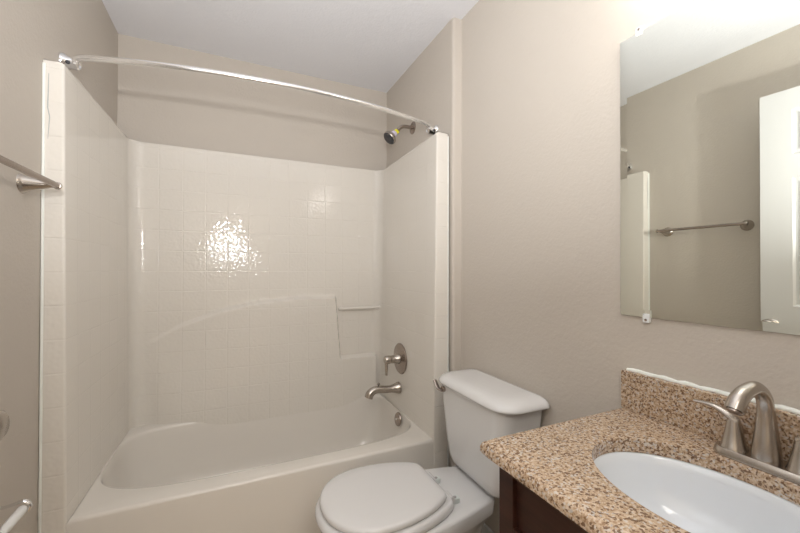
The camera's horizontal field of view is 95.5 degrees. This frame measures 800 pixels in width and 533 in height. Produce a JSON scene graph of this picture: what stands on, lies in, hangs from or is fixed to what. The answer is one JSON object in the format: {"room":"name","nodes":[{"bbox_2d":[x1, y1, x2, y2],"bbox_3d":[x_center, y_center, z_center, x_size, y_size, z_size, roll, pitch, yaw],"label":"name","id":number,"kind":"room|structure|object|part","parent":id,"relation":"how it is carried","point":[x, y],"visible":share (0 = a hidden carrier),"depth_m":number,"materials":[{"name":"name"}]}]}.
{"room":"bathroom","nodes":[
{"label":"bathroom","id":0,"kind":"room"},
{"bbox_2d":[0,410,9,440],"bbox_3d":[-0.582,0.158,0.235,0.102,2.073,0.889,0,0,-22],"label":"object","id":1,"kind":"structure","parent":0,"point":[4,418],"depth_m":0.63,"materials":[{"name":"white paint"}]},
{"bbox_2d":[0,0,117,532],"bbox_3d":[-1.012,-0.009,0.757,0.100,2.438,2.660,0,0,-25],"label":"wall","id":2,"kind":"structure","parent":0,"point":[31,31],"depth_m":1.07,"materials":[{"name":"beige paint"}]},
{"bbox_2d":[0,499,32,532],"bbox_3d":[-0.943,0.587,0.836,0.099,0.052,0.143,0,0,-25],"label":"toilet paper holder","id":3,"kind":"object","parent":2,"relation":"attached to","point":[20,511],"visible":1,"depth_m":0.88,"materials":[{"name":"white plastic"}]},
{"bbox_3d":[-0.968,0.593,0.892,0.098,0.037,0.012,0,0,-25],"label":"arm","id":4,"kind":"part","parent":3,"relation":"part of","materials":[{"name":"silver metal"}]},
{"bbox_2d":[0,155,61,193],"bbox_3d":[-0.969,-0.241,0.882,0.082,0.060,0.467,0,0,-25],"label":"towel bar","id":5,"kind":"object","parent":2,"relation":"attached to","point":[27,180],"visible":1,"depth_m":1.03,"materials":[{"name":"silver metal"}]},
{"bbox_3d":[-1.059,-0.240,1.060,0.066,0.060,0.062,0,0,-25],"label":"post","id":6,"kind":"part","parent":5,"relation":"part of","materials":[{"name":"silver metal"}]},
{"bbox_2d":[58,52,438,134],"bbox_3d":[-0.481,-0.722,1.555,1.524,0.061,0.161,0,0,-25],"label":"shower curtain rod","id":7,"kind":"object","parent":2,"relation":"attached to","point":[71,62],"visible":0.94,"depth_m":1.40,"materials":[{"name":"white metal"}]},
{"bbox_2d":[117,34,386,169],"bbox_3d":[-0.741,0.002,2.290,1.672,2.438,0.100,0,0,-25],"label":"wall","id":8,"kind":"structure","parent":0,"point":[155,105],"depth_m":2.15,"materials":[{"name":"beige paint"}]},
{"bbox_2d":[102,0,478,92],"bbox_3d":[0.038,-1.268,0.488,1.772,0.080,4.040,0,0,-25],"label":"ceiling","id":9,"kind":"structure","parent":0,"point":[369,44],"depth_m":1.88,"materials":[{"name":"white paint"}]},
{"bbox_2d":[387,0,799,532],"bbox_3d":[0.506,-0.002,1.399,0.148,2.438,2.560,0,0,-25],"label":"wall","id":10,"kind":"structure","parent":0,"point":[526,93],"depth_m":1.29,"materials":[{"name":"beige paint"}]},
{"bbox_2d":[384,122,415,144],"bbox_3d":[-0.005,-0.785,2.123,0.186,0.152,0.082,0,0,-25],"label":"shower","id":11,"kind":"object","parent":10,"relation":"attached to","point":[390,137],"visible":1,"depth_m":2.11,"materials":[{"name":"silver metal"}]},
{"bbox_3d":[0.025,-0.808,2.140,0.116,0.057,0.021,0,0,-25],"label":"shower arm","id":12,"kind":"part","parent":11,"relation":"part of","materials":[{"name":"silver metal"}]},
{"bbox_2d":[481,523,493,532],"bbox_3d":[0.461,1.175,1.406,0.013,0.085,0.805,0,0,-25],"label":"baseboard","id":13,"kind":"structure","parent":10,"relation":"attached to","point":[485,529],"depth_m":1.58,"materials":[{"name":"white paint"}]},
{"bbox_2d":[620,0,799,334],"bbox_3d":[0.771,-0.255,0.748,0.010,0.808,0.653,0,0,-25],"label":"wall mirror","id":14,"kind":"object","parent":10,"relation":"attached to","point":[710,90],"visible":1,"depth_m":0.84,"materials":[{"name":"clear mirror"}]},
{"bbox_2d":[621,368,799,460],"bbox_3d":[0.767,0.337,0.736,0.027,0.113,0.642,0,0,-25],"label":"backsplash","id":15,"kind":"structure","parent":10,"relation":"attached to","point":[663,398],"depth_m":0.87,"materials":[{"name":"beige stone"}]},
{"bbox_3d":[0.033,1.250,0.469,1.772,0.080,4.040,0,0,-25],"label":"floor","id":16,"kind":"structure","parent":0,"visible":0},
{"bbox_2d":[38,59,449,532],"bbox_3d":[-0.618,0.282,1.835,1.525,1.872,0.826,0,0,-25],"label":"bathtub","id":17,"kind":"object","parent":16,"relation":"on","point":[217,327],"visible":0.98,"depth_m":1.93,"materials":[{"name":"white plastic"}]},
{"bbox_3d":[-0.260,0.271,2.372,0.286,0.024,0.024,0,0,-25],"label":"niche rail","id":18,"kind":"part","parent":17,"relation":"part of","materials":[{"name":"white plastic"}]},
{"bbox_2d":[365,381,401,398],"bbox_3d":[-0.100,0.703,2.073,0.212,0.084,0.068,0,0,-25],"label":"tub spout","id":19,"kind":"object","parent":17,"relation":"attached to","point":[396,387],"visible":1,"depth_m":2.06,"materials":[{"name":"silver metal"}]},
{"bbox_2d":[384,343,406,375],"bbox_3d":[-0.042,0.533,2.088,0.100,0.176,0.176,0,0,-25],"label":"shower valve","id":20,"kind":"object","parent":17,"relation":"attached to","point":[399,358],"visible":1,"depth_m":2.07,"materials":[{"name":"silver metal"}]},
{"bbox_3d":[-0.076,0.569,2.068,0.020,0.100,0.029,0,0,22],"label":"lever handle","id":21,"kind":"part","parent":20,"relation":"part of","materials":[{"name":"silver metal"}]},
{"bbox_2d":[395,412,400,425],"bbox_3d":[-0.014,0.874,2.079,0.020,0.076,0.076,0,0,-25],"label":"overflow plate","id":22,"kind":"object","parent":17,"relation":"attached to","point":[397,415],"visible":1,"depth_m":2.06,"materials":[{"name":"silver metal"}]},
{"bbox_2d":[315,369,549,532],"bbox_3d":[0.085,0.837,1.318,0.764,0.759,0.474,0,0,-25],"label":"toilet","id":23,"kind":"object","parent":16,"relation":"on","point":[392,497],"visible":0.97,"depth_m":1.28,"materials":[{"name":"white ceramic"}]},
{"bbox_3d":[-0.068,0.791,1.268,0.414,0.026,0.362,0,0,-25],"label":"seat lid","id":24,"kind":"part","parent":23,"relation":"part of","materials":[{"name":"white plastic"}]},
{"bbox_3d":[0.166,0.510,1.553,0.032,0.045,0.058,0,0,-25],"label":"flush lever","id":25,"kind":"part","parent":23,"relation":"part of","materials":[{"name":"silver metal"}]},
{"bbox_3d":[0.023,1.027,1.303,0.616,0.377,0.362,0,0,-25],"label":"bowl","id":26,"kind":"part","parent":23,"relation":"part of","materials":[{"name":"white ceramic"}]},
{"bbox_3d":[0.338,0.667,1.440,0.189,0.344,0.430,0,0,-25],"label":"tank","id":27,"kind":"part","parent":23,"relation":"part of","materials":[{"name":"white ceramic"}]},
{"bbox_3d":[0.335,0.477,1.435,0.214,0.038,0.474,0,0,-25],"label":"tank lid","id":28,"kind":"part","parent":23,"relation":"part of","materials":[{"name":"white ceramic"}]},
{"bbox_2d":[499,467,587,532],"bbox_3d":[0.545,0.818,0.631,0.506,0.789,0.602,0,0,-25],"label":"vanity cabinet","id":29,"kind":"object","parent":16,"relation":"on","point":[521,510],"visible":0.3,"depth_m":0.76,"materials":[{"name":"brown wood"}]},
{"bbox_2d":[480,407,799,532],"bbox_3d":[0.543,0.407,0.636,0.511,0.030,0.647,0,0,-25],"label":"countertop","id":30,"kind":"structure","parent":29,"relation":"on","point":[555,462],"depth_m":0.74,"materials":[{"name":"beige stone"}]},
{"bbox_2d":[594,452,799,532],"bbox_3d":[0.546,0.496,0.635,0.340,0.148,0.442,0,0,-25],"label":"sink","id":31,"kind":"object","parent":30,"relation":"in","point":[694,498],"visible":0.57,"depth_m":0.76,"materials":[{"name":"white ceramic"}]},
{"bbox_2d":[693,381,799,485],"bbox_3d":[0.714,0.307,0.711,0.189,0.172,0.166,0,0,24],"label":"faucet","id":32,"kind":"object","parent":30,"relation":"on","point":[764,454],"visible":1,"depth_m":0.70,"materials":[{"name":"silver metal"}]},
{"bbox_3d":[0.684,0.313,0.785,0.021,0.035,0.079,0,0,-28],"label":"lever","id":33,"kind":"part","parent":32,"relation":"part of","materials":[{"name":"silver metal"}]},
{"bbox_3d":[0.698,0.345,0.759,0.047,0.068,0.047,0,0,-25],"label":"handle","id":34,"kind":"part","parent":32,"relation":"part of","materials":[{"name":"silver metal"}]},
{"bbox_3d":[0.677,0.300,0.694,0.138,0.158,0.045,0,0,-25],"label":"spout","id":35,"kind":"part","parent":32,"relation":"part of","materials":[{"name":"silver metal"}]},
{"bbox_3d":[0.719,0.385,0.713,0.058,0.016,0.168,0,0,-25],"label":"deck plate","id":36,"kind":"part","parent":32,"relation":"part of","materials":[{"name":"silver metal"}]},
{"bbox_3d":[0.740,0.345,0.667,0.047,0.068,0.047,0,0,-25],"label":"handle","id":37,"kind":"part","parent":32,"relation":"part of","materials":[{"name":"silver metal"}]}
]}

